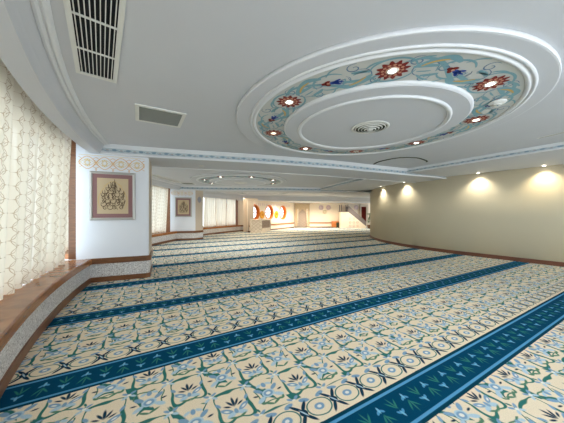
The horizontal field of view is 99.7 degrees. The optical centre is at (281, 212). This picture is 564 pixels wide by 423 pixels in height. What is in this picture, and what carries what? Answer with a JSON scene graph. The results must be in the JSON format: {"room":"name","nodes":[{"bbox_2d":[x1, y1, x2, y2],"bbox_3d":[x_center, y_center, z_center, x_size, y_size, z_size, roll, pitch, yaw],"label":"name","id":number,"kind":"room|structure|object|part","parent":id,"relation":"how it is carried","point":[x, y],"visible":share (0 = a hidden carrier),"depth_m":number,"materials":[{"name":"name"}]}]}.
{"room":"mosque","nodes":[
{"label":"mosque","id":0,"kind":"room"},
{"bbox_2d":[0,234,175,379],"bbox_3d":[-2.751,1.215,5.272,4.580,0.370,15.009,0,0,-39],"label":"wall","id":1,"kind":"structure","parent":0,"point":[22,335],"depth_m":3.45,"materials":[{"name":"stone"}]},
{"bbox_2d":[0,278,90,397],"bbox_3d":[-1.646,1.350,1.609,0.562,0.100,7.645,0,0,-39],"label":"baseboard","id":2,"kind":"structure","parent":1,"relation":"attached to","point":[5,380],"depth_m":2.50,"materials":[{"name":"brown wood"}]},
{"bbox_2d":[0,259,91,351],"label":"window sill","id":3,"kind":"structure","parent":1,"relation":"in","point":[15,308],"depth_m":2.65,"materials":[{"name":"brown wood"}]},
{"bbox_2d":[68,140,75,259],"bbox_3d":[-4.168,-0.365,4.785,0.130,2.570,0.200,0,0,-23],"label":"trim","id":4,"kind":"structure","parent":1,"relation":"attached to","point":[72,176],"depth_m":4.69,"materials":[{"name":"brown wood"}]},
{"bbox_2d":[91,264,152,282],"bbox_3d":[-3.280,1.350,5.268,0.760,0.100,1.485,0,0,24],"label":"baseboard","id":5,"kind":"structure","parent":1,"relation":"attached to","point":[141,275],"depth_m":4.97,"materials":[{"name":"brown wood"}]},
{"bbox_2d":[92,249,152,263],"bbox_3d":[-3.276,0.975,5.266,0.768,0.110,1.503,0,0,24],"label":"trim","id":6,"kind":"structure","parent":1,"relation":"attached to","point":[145,257],"depth_m":4.96,"materials":[{"name":"brown wood"}]},
{"bbox_2d":[149,159,151,253],"bbox_3d":[-3.122,-0.140,5.645,0.008,2.120,0.973,0,0,-26],"label":"trim","id":7,"kind":"structure","parent":1,"relation":"attached to","point":[150,165],"depth_m":5.62,"materials":[{"name":"beige wood"}]},
{"bbox_2d":[152,239,176,245],"bbox_3d":[-5.228,1.350,8.686,0.421,0.100,6.749,0,0,-5],"label":"baseboard","id":8,"kind":"structure","parent":1,"relation":"attached to","point":[167,241],"depth_m":10.95,"materials":[{"name":"brown wood"}]},
{"bbox_2d":[177,230,202,232],"bbox_3d":[-4.777,0.975,12.305,1.421,0.110,0.254,0,0,-30],"label":"trim","id":9,"kind":"structure","parent":1,"relation":"attached to","point":[198,231],"depth_m":12.24,"materials":[{"name":"brown wood"}]},
{"bbox_2d":[76,143,148,259],"bbox_3d":[-3.679,-0.125,5.399,1.259,3.050,0.992,0,0,-23],"label":"wall","id":10,"kind":"structure","parent":0,"point":[94,238],"depth_m":4.92,"materials":[{"name":"white paint"}]},
{"bbox_2d":[78,154,144,171],"bbox_3d":[-3.502,-1.011,4.931,1.151,0.314,0.001,0,0,-23],"label":"trim","id":11,"kind":"structure","parent":10,"relation":"attached to","point":[81,154],"depth_m":4.92,"materials":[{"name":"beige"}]},
{"bbox_2d":[89,171,135,219],"bbox_3d":[-3.492,-0.350,4.917,0.800,1.000,0.035,0,0,-23],"label":"calligraphy","id":12,"kind":"object","parent":10,"relation":"attached to","point":[112,195],"visible":1,"depth_m":4.92,"materials":[{"name":"beige paper"}]},
{"bbox_2d":[170,189,195,230],"bbox_3d":[-4.850,-0.125,12.744,1.175,3.050,1.806,0,0,14],"label":"wall","id":13,"kind":"structure","parent":0,"point":[176,223],"depth_m":12.18,"materials":[{"name":"white paint"}]},
{"bbox_2d":[65,231,176,258],"bbox_3d":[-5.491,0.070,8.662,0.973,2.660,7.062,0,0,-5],"label":"window sill","id":14,"kind":"structure","parent":13,"relation":"in","point":[166,232],"depth_m":10.69,"materials":[{"name":"brown wood"}]},
{"bbox_2d":[152,179,180,189],"bbox_3d":[-5.116,-1.315,8.697,0.647,0.270,6.749,0,0,-5],"label":"trim","id":15,"kind":"structure","parent":13,"relation":"attached to","point":[154,182],"depth_m":10.76,"materials":[{"name":"paint"}]},
{"bbox_2d":[152,178,182,185],"bbox_3d":[-4.945,-1.383,8.713,0.489,0.034,6.631,0,0,-5],"label":"trim","id":16,"kind":"structure","parent":13,"relation":"attached to","point":[152,178],"depth_m":10.71,"materials":[{"name":"white paint"}]},
{"bbox_2d":[166,188,169,230],"bbox_3d":[-5.778,-0.365,12.099,0.220,2.570,0.200,0,0,-16],"label":"trim","id":17,"kind":"structure","parent":13,"relation":"attached to","point":[168,204],"depth_m":12.01,"materials":[{"name":"brown wood"}]},
{"bbox_2d":[175,197,191,216],"bbox_3d":[-5.041,-0.300,12.168,0.800,1.000,0.034,0,0,-16],"label":"calligraphy","id":18,"kind":"object","parent":13,"relation":"attached to","point":[183,205],"visible":1,"depth_m":12.17,"materials":[{"name":"beige paper"}]},
{"bbox_2d":[176,232,202,238],"bbox_3d":[-4.787,1.165,12.316,1.401,0.270,0.225,0,0,-30],"label":"wall","id":19,"kind":"structure","parent":13,"relation":"attached to","point":[178,235],"depth_m":12.26,"materials":[{"name":"stone"}]},
{"bbox_2d":[177,237,202,240],"bbox_3d":[-4.781,1.350,12.310,1.413,0.100,0.242,0,0,-30],"label":"baseboard","id":20,"kind":"structure","parent":19,"relation":"attached to","point":[201,237],"depth_m":12.24,"materials":[{"name":"brown wood"}]},
{"bbox_2d":[196,190,202,230],"bbox_3d":[-4.365,-0.140,12.567,0.008,2.120,0.460,0,0,34],"label":"trim","id":21,"kind":"structure","parent":13,"relation":"attached to","point":[199,206],"depth_m":12.57,"materials":[{"name":"beige stone"}]},
{"bbox_2d":[203,197,240,229],"bbox_3d":[-4.533,0.160,16.062,0.788,2.480,5.257,0,0,24],"label":"window","id":22,"kind":"structure","parent":13,"relation":"in","point":[226,226],"depth_m":16.66,"materials":[{"name":"brown wood"}]},
{"bbox_2d":[203,197,215,226],"bbox_3d":[-4.814,-0.292,15.849,0.180,2.416,1.114,0,0,24],"label":"curtain","id":23,"kind":"object","parent":22,"relation":"hanging from","point":[209,203],"visible":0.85,"depth_m":15.78,"materials":[{"name":"white fabric"}]},
{"bbox_2d":[215,198,225,225],"bbox_3d":[-4.325,-0.292,16.876,0.179,2.416,1.011,0,0,28],"label":"curtain","id":24,"kind":"object","parent":22,"relation":"hanging from","point":[220,203],"visible":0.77,"depth_m":16.82,"materials":[{"name":"white fabric"}]},
{"bbox_3d":[-4.496,0.975,16.046,0.708,0.110,5.170,0,0,24],"label":"sill","id":25,"kind":"part","parent":22,"relation":"part of","materials":[{"name":"brown wood"}]},
{"bbox_2d":[226,199,235,224],"bbox_3d":[-3.794,-0.292,17.808,0.178,2.416,0.933,0,0,32],"label":"curtain","id":26,"kind":"object","parent":22,"relation":"hanging from","point":[231,203],"visible":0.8,"depth_m":17.77,"materials":[{"name":"white fabric"}]},
{"bbox_2d":[203,192,241,199],"bbox_3d":[-4.188,-1.225,15.905,0.464,0.450,5.011,0,0,24],"label":"trim","id":27,"kind":"structure","parent":13,"relation":"attached to","point":[205,194],"depth_m":16.21,"materials":[{"name":"paint"}]},
{"bbox_2d":[203,227,239,233],"bbox_3d":[-4.519,1.215,16.056,0.698,0.370,5.177,0,0,24],"label":"wall","id":28,"kind":"structure","parent":0,"point":[205,231],"depth_m":16.36,"materials":[{"name":"stone"}]},
{"bbox_2d":[203,230,239,235],"bbox_3d":[-4.292,1.350,15.953,0.236,0.100,5.011,0,0,24],"label":"baseboard","id":29,"kind":"structure","parent":28,"relation":"attached to","point":[235,230],"depth_m":16.38,"materials":[{"name":"brown wood"}]},
{"bbox_2d":[238,200,242,224],"bbox_3d":[-3.027,0.070,18.648,1.269,2.660,0.848,0,0,-13],"label":"wall","id":30,"kind":"structure","parent":0,"point":[240,202],"depth_m":18.21,"materials":[{"name":"beige paint"}]},
{"bbox_2d":[236,200,237,224],"bbox_3d":[-3.466,-0.340,18.192,0.160,2.520,0.200,0,0,-17],"label":"trim","id":31,"kind":"structure","parent":30,"relation":"attached to","point":[236,200],"depth_m":18.10,"materials":[{"name":"brown wood"}]},
{"bbox_2d":[241,195,369,202],"bbox_3d":[2.882,-1.205,22.407,14.241,0.490,5.983,0,0,-13],"label":"trim","id":32,"kind":"structure","parent":30,"relation":"attached to","point":[298,199],"depth_m":19.86,"materials":[{"name":"paint"}]},
{"bbox_2d":[243,194,369,197],"bbox_3d":[3.262,-1.365,19.636,13.743,0.070,0.555,0,0,-13],"label":"trim","id":33,"kind":"structure","parent":30,"relation":"attached to","point":[243,194],"depth_m":19.43,"materials":[{"name":"white paint"}]},
{"bbox_2d":[259,200,369,201],"bbox_3d":[3.261,-0.985,19.655,13.737,0.050,0.517,0,0,-13],"label":"trim","id":34,"kind":"structure","parent":30,"relation":"attached to","point":[259,200],"depth_m":19.99,"materials":[{"name":"white paint"}]},
{"bbox_2d":[246,200,253,230],"bbox_3d":[-2.360,0.170,17.550,0.500,2.260,0.500,0,0,-14],"label":"wall column","id":35,"kind":"structure","parent":0,"point":[250,202],"depth_m":17.33,"materials":[{"name":"beige paint"}]},
{"bbox_2d":[243,198,293,231],"bbox_3d":[-0.810,0.150,20.181,0.320,2.500,6.982,0,0,32],"label":"wall","id":36,"kind":"structure","parent":0,"point":[289,207],"depth_m":20.03,"materials":[{"name":"beige paint"}]},
{"bbox_2d":[254,204,259,218],"bbox_3d":[-2.152,-0.040,17.999,0.280,1.240,1.240,0,0,32],"label":"window","id":37,"kind":"structure","parent":36,"relation":"in","point":[254,204],"depth_m":18.36,"materials":[{"name":"orange glass"}]},
{"bbox_2d":[260,211,264,218],"bbox_3d":[-1.547,0.140,18.681,0.043,0.620,0.620,0,0,32],"label":"roundel","id":38,"kind":"object","parent":36,"relation":"attached to","point":[262,214],"visible":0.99,"depth_m":18.69,"materials":[{"name":"orange"}]},
{"bbox_2d":[265,205,273,218],"bbox_3d":[-1.131,-0.040,19.602,0.280,1.240,1.240,0,0,32],"label":"window","id":39,"kind":"structure","parent":36,"relation":"in","point":[267,212],"depth_m":19.76,"materials":[{"name":"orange glass"}]},
{"bbox_2d":[249,224,293,230],"bbox_3d":[-0.641,1.155,20.055,0.100,0.310,6.550,0,0,32],"label":"wall","id":40,"kind":"structure","parent":36,"relation":"attached to","point":[281,225],"depth_m":20.90,"materials":[{"name":"beige paint"}]},
{"bbox_2d":[279,206,286,218],"bbox_3d":[-0.020,-0.040,21.348,0.280,1.240,1.240,0,0,32],"label":"window","id":41,"kind":"structure","parent":36,"relation":"in","point":[280,212],"depth_m":21.48,"materials":[{"name":"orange glass"}]},
{"bbox_2d":[0,227,563,422],"bbox_3d":[3.300,1.500,10.849,19.400,0.200,26.901,0,0,0],"label":"floor","id":42,"kind":"structure","parent":0,"point":[300,324],"depth_m":2.57,"materials":[{"name":"carpet"}]},
{"bbox_2d":[250,218,270,232],"bbox_3d":[-1.560,0.910,17.550,0.828,0.980,2.052,0,0,19],"label":"platform","id":43,"kind":"object","parent":42,"relation":"on","point":[260,225],"visible":1,"depth_m":16.78,"materials":[{"name":"white stone"}]},
{"bbox_3d":[-1.830,0.810,16.769,0.740,0.580,0.062,0,0,0],"label":"carved panel","id":44,"kind":"part","parent":43,"relation":"part of","materials":[{"name":"white stone"}]},
{"bbox_3d":[-1.208,0.810,17.556,0.062,0.580,1.689,0,0,19],"label":"carved panel","id":45,"kind":"part","parent":43,"relation":"part of","materials":[{"name":"grey stone"}]},
{"bbox_2d":[295,204,309,227],"bbox_3d":[1.960,0.245,22.950,1.480,2.310,0.240,0,0,0],"label":"mihrab","id":46,"kind":"object","parent":42,"relation":"on","point":[302,211],"visible":1,"depth_m":22.91,"materials":[{"name":"beige stone"}]},
{"bbox_2d":[331,221,338,227],"bbox_3d":[5.100,1.095,22.874,0.680,0.610,0.372,0,0,0],"label":"wooden chest","id":47,"kind":"object","parent":42,"relation":"on","point":[333,223],"visible":1,"depth_m":22.70,"materials":[{"name":"orange wood"}]},
{"bbox_2d":[338,204,365,227],"bbox_3d":[6.610,0.270,22.460,2.380,2.260,0.880,0,0,0],"label":"staircase","id":48,"kind":"structure","parent":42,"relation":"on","point":[349,218],"depth_m":22.08,"materials":[{"name":"white stone"}]},
{"bbox_3d":[6.975,0.280,22.100,1.650,1.800,0.060,0,0,0],"label":"sloping rail","id":49,"kind":"part","parent":48,"relation":"part of","materials":[{"name":"grey stone"}]},
{"bbox_3d":[6.975,0.640,22.100,1.650,1.520,0.040,0,0,0],"label":"panel","id":50,"kind":"part","parent":48,"relation":"part of","materials":[{"name":"beige paint"}]},
{"bbox_2d":[50,0,563,196],"bbox_3d":[3.740,-1.550,11.400,18.520,0.300,25.800,0,0,0],"label":"ceiling","id":51,"kind":"structure","parent":0,"point":[198,59],"depth_m":2.13,"materials":[{"name":"paint"}]},
{"bbox_2d":[0,0,103,153],"bbox_3d":[-1.559,-1.325,1.679,0.785,0.250,7.645,0,0,-39],"label":"ceiling soffit","id":52,"kind":"structure","parent":51,"relation":"attached to","point":[23,52],"depth_m":2.06,"materials":[{"name":"paint"}]},
{"bbox_2d":[30,0,108,144],"bbox_3d":[-1.426,-1.383,1.785,0.626,0.034,7.505,0,0,-39],"label":"trim","id":53,"kind":"structure","parent":51,"relation":"attached to","point":[42,11],"depth_m":2.07,"materials":[{"name":"white paint"}]},
{"bbox_2d":[63,0,125,83],"bbox_3d":[-1.220,-1.392,1.550,0.330,0.016,2.250,0,0,-37],"label":"ceiling vent","id":54,"kind":"object","parent":51,"relation":"in","point":[95,27],"visible":1,"depth_m":1.86,"materials":[{"name":"white metal"}]},
{"bbox_2d":[135,103,186,127],"bbox_3d":[-1.770,-1.393,3.460,0.620,0.014,0.620,0,0,-31],"label":"ceiling vent","id":55,"kind":"object","parent":51,"relation":"in","point":[143,113],"visible":1,"depth_m":3.43,"materials":[{"name":"white metal"}]},
{"bbox_3d":[-1.770,-1.394,3.460,0.530,0.010,0.530,0,0,-31],"label":"perforated panel","id":56,"kind":"part","parent":55,"relation":"part of","materials":[{"name":"grey metal"}]},
{"bbox_2d":[152,174,181,182],"bbox_3d":[-4.720,-1.392,9.750,0.330,0.016,2.250,0,0,-1],"label":"ceiling vent","id":57,"kind":"object","parent":51,"relation":"in","point":[153,175],"visible":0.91,"depth_m":9.57,"materials":[{"name":"white"}]},
{"bbox_2d":[190,173,286,186],"bbox_3d":[-1.819,-1.344,10.353,4.059,0.112,4.059,0,0,33],"label":"ceiling medallion","id":58,"kind":"object","parent":51,"relation":"attached to","point":[218,179],"visible":1,"depth_m":9.60,"materials":[{"name":"paint"}]},
{"bbox_3d":[-1.819,-1.380,10.353,4.060,0.040,4.060,0,0,20],"label":"rim moulding","id":59,"kind":"part","parent":58,"relation":"part of","materials":[{"name":"white paint"}]},
{"bbox_2d":[236,193,289,194],"bbox_3d":[-1.310,-1.344,15.826,4.059,0.112,4.059,0,0,28],"label":"ceiling medallion","id":60,"kind":"object","parent":51,"relation":"attached to","point":[236,193],"visible":0.41,"depth_m":16.50,"materials":[{"name":"paint"}]},
{"bbox_2d":[320,179,366,189],"bbox_3d":[2.739,-1.377,10.634,0.126,0.045,5.076,0,0,-15],"label":"trim","id":61,"kind":"structure","parent":51,"relation":"attached to","point":[350,179],"depth_m":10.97,"materials":[{"name":"white paint"}]},
{"bbox_2d":[236,25,561,156],"bbox_3d":[1.334,-1.344,3.801,4.157,0.112,4.157,0,0,-34],"label":"ceiling medallion","id":62,"kind":"object","parent":51,"relation":"attached to","point":[435,95],"visible":0.98,"depth_m":2.59,"materials":[{"name":"paint"}]},
{"bbox_2d":[285,100,293,104],"bbox_3d":[0.087,-1.346,2.893,0.108,0.011,0.108,0,0,0],"label":"recessed light","id":63,"kind":"object","parent":62,"relation":"attached to","point":[288,102],"visible":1,"depth_m":2.89,"materials":[{"name":"white"}]},
{"bbox_2d":[351,120,389,133],"bbox_3d":[1.345,-1.286,3.635,0.550,0.054,0.550,0,0,0],"label":"air diffuser","id":64,"kind":"object","parent":62,"relation":"attached to","point":[367,127],"visible":1,"depth_m":3.56,"materials":[{"name":"grey metal"}]},
{"bbox_2d":[386,67,398,74],"bbox_3d":[1.048,-1.346,2.258,0.108,0.011,0.108,0,0,0],"label":"recessed light","id":65,"kind":"object","parent":62,"relation":"attached to","point":[393,70],"visible":1,"depth_m":2.25,"materials":[{"name":"white"}]},
{"bbox_2d":[484,81,496,86],"bbox_3d":[2.177,-1.346,2.487,0.108,0.011,0.108,0,0,0],"label":"recessed light","id":66,"kind":"object","parent":62,"relation":"attached to","point":[489,84],"visible":1,"depth_m":2.48,"materials":[{"name":"white"}]},
{"bbox_2d":[488,98,506,106],"bbox_3d":[2.623,-1.329,2.896,0.176,0.048,0.176,0,0,0],"label":"smoke detector","id":67,"kind":"object","parent":62,"relation":"attached to","point":[495,103],"visible":1,"depth_m":2.86,"materials":[{"name":"white plastic"}]},
{"bbox_2d":[374,157,427,163],"bbox_3d":[3.206,-1.394,6.301,1.402,0.012,0.726,0,0,13],"label":"trim","id":68,"kind":"structure","parent":51,"relation":"attached to","point":[399,157],"depth_m":6.09,"materials":[{"name":"grey"}]},
{"bbox_2d":[537,132,563,138],"bbox_3d":[4.860,-1.396,4.220,0.060,0.008,0.500,0,0,-15],"label":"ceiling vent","id":69,"kind":"object","parent":51,"relation":"in","point":[561,132],"visible":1,"depth_m":4.28,"materials":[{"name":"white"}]},
{"bbox_2d":[294,203,369,226],"bbox_3d":[5.950,0.150,23.250,10.100,2.500,0.300,0,0,0],"label":"wall","id":70,"kind":"structure","parent":0,"point":[316,215],"depth_m":23.10,"materials":[{"name":"beige paint"}]},
{"bbox_2d":[310,223,330,226],"bbox_3d":[3.935,1.155,23.050,2.630,0.310,0.100,0,0,0],"label":"wall","id":71,"kind":"structure","parent":70,"relation":"attached to","point":[311,224],"depth_m":23.00,"materials":[{"name":"beige paint"}]},
{"bbox_2d":[359,204,367,227],"bbox_3d":[7.930,0.280,23.050,0.820,2.240,0.140,0,0,0],"label":"door","id":72,"kind":"structure","parent":70,"relation":"in","point":[360,205],"depth_m":22.98,"materials":[{"name":"beige wood"}]},
{"bbox_2d":[361,207,365,225],"bbox_3d":[7.900,0.390,23.006,0.440,1.980,0.072,0,0,0],"label":"door curtain","id":73,"kind":"object","parent":72,"relation":"hanging from","point":[363,209],"visible":0.59,"depth_m":23.02,"materials":[{"name":"red fabric"}]},
{"bbox_2d":[323,179,402,190],"bbox_3d":[4.017,-1.345,11.099,3.177,0.170,5.600,0,0,-8],"label":"ceiling","id":74,"kind":"structure","parent":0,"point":[367,184],"depth_m":10.90,"materials":[{"name":"paint"}]},
{"bbox_2d":[370,164,563,261],"bbox_3d":[8.020,0.000,10.713,6.274,2.800,17.029,0,0,-4],"label":"wall","id":75,"kind":"structure","parent":0,"point":[519,213],"depth_m":7.58,"materials":[{"name":"beige paint"}]},
{"bbox_2d":[181,185,320,188],"bbox_3d":[-0.042,-1.365,12.858,10.639,0.070,0.251,0,0,-8],"label":"trim","id":76,"kind":"structure","parent":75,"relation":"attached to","point":[183,185],"depth_m":12.63,"materials":[{"name":"white paint"}]},
{"bbox_2d":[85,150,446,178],"bbox_3d":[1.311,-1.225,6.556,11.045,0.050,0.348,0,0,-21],"label":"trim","id":77,"kind":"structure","parent":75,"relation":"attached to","point":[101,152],"depth_m":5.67,"materials":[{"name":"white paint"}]},
{"bbox_2d":[92,151,445,182],"bbox_3d":[1.085,-1.325,7.103,11.068,0.250,1.462,0,0,-21],"label":"trim","id":78,"kind":"structure","parent":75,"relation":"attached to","point":[155,162],"depth_m":6.42,"materials":[{"name":"paint"}]},
{"bbox_2d":[101,144,441,176],"bbox_3d":[1.319,-1.365,6.539,11.049,0.070,0.386,0,0,-21],"label":"trim","id":79,"kind":"structure","parent":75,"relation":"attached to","point":[115,146],"depth_m":5.61,"materials":[{"name":"white paint"}]},
{"bbox_2d":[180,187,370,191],"bbox_3d":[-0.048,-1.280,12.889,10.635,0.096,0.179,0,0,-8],"label":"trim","id":80,"kind":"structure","parent":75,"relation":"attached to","point":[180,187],"depth_m":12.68,"materials":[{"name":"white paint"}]},
{"bbox_2d":[180,187,370,193],"bbox_3d":[-0.243,-1.315,13.370,10.882,0.270,1.179,0,0,-8],"label":"trim","id":81,"kind":"structure","parent":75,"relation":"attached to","point":[213,190],"depth_m":13.06,"materials":[{"name":"paint"}]},
{"bbox_2d":[230,192,339,193],"bbox_3d":[-0.339,-1.173,13.851,10.832,0.014,0.222,0,0,-8],"label":"trim","id":82,"kind":"structure","parent":75,"relation":"attached to","point":[230,192],"depth_m":13.65,"materials":[{"name":"white paint"}]},
{"bbox_2d":[157,167,414,182],"bbox_3d":[0.837,-1.193,7.607,10.967,0.014,0.342,0,0,-21],"label":"trim","id":83,"kind":"structure","parent":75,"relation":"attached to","point":[157,167],"depth_m":7.01,"materials":[{"name":"white paint"}]},
{"bbox_2d":[332,190,370,196],"bbox_3d":[5.175,-1.345,16.309,3.106,0.170,6.130,0,0,32],"label":"trim","id":84,"kind":"structure","parent":75,"relation":"attached to","point":[366,194],"depth_m":17.14,"materials":[{"name":"paint"}]},
{"bbox_2d":[370,235,563,266],"bbox_3d":[7.932,1.343,10.721,6.146,0.115,17.064,0,0,-3],"label":"baseboard","id":85,"kind":"structure","parent":75,"relation":"attached to","point":[544,262],"depth_m":7.55,"materials":[{"name":"brown wood"}]},
{"bbox_2d":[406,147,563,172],"bbox_3d":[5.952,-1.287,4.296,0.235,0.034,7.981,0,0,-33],"label":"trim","id":86,"kind":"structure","parent":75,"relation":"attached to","point":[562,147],"depth_m":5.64,"materials":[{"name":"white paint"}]},
{"bbox_2d":[407,142,563,171],"bbox_3d":[5.938,-1.377,4.286,0.269,0.045,7.984,0,0,-33],"label":"trim","id":87,"kind":"structure","parent":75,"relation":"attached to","point":[559,143],"depth_m":5.61,"materials":[{"name":"white paint"}]},
{"bbox_2d":[410,147,563,176],"bbox_3d":[7.116,-1.350,4.780,3.397,0.160,9.381,0,0,-42],"label":"ceiling","id":88,"kind":"structure","parent":75,"relation":"attached to","point":[555,157],"depth_m":6.23,"materials":[{"name":"paint"}]},
{"bbox_3d":[-1.699,-1.480,1.545,5.305,0.440,6.419,0,0,0],"label":"wall","id":89,"kind":"structure","parent":0,"visible":0},
{"bbox_2d":[0,58,70,299],"bbox_3d":[-1.841,-0.362,1.363,0.632,2.556,7.435,0,0,-39],"label":"curtain","id":90,"kind":"object","parent":89,"relation":"hanging from","point":[35,154],"visible":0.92,"depth_m":3.09,"materials":[{"name":"beige fabric"}]},
{"bbox_3d":[-5.390,-1.470,8.654,1.339,0.460,6.983,0,0,0],"label":"wall","id":91,"kind":"structure","parent":0,"visible":0},
{"bbox_2d":[65,210,67,250],"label":"curtain","id":92,"kind":"object","parent":91,"relation":"hanging from","point":[66,246],"depth_m":5.70,"materials":[{"name":"white fabric"}]},
{"bbox_2d":[152,185,167,232],"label":"curtain","id":93,"kind":"object","parent":91,"relation":"hanging from","point":[159,204],"depth_m":11.23,"materials":[{"name":"white fabric"}]}
]}

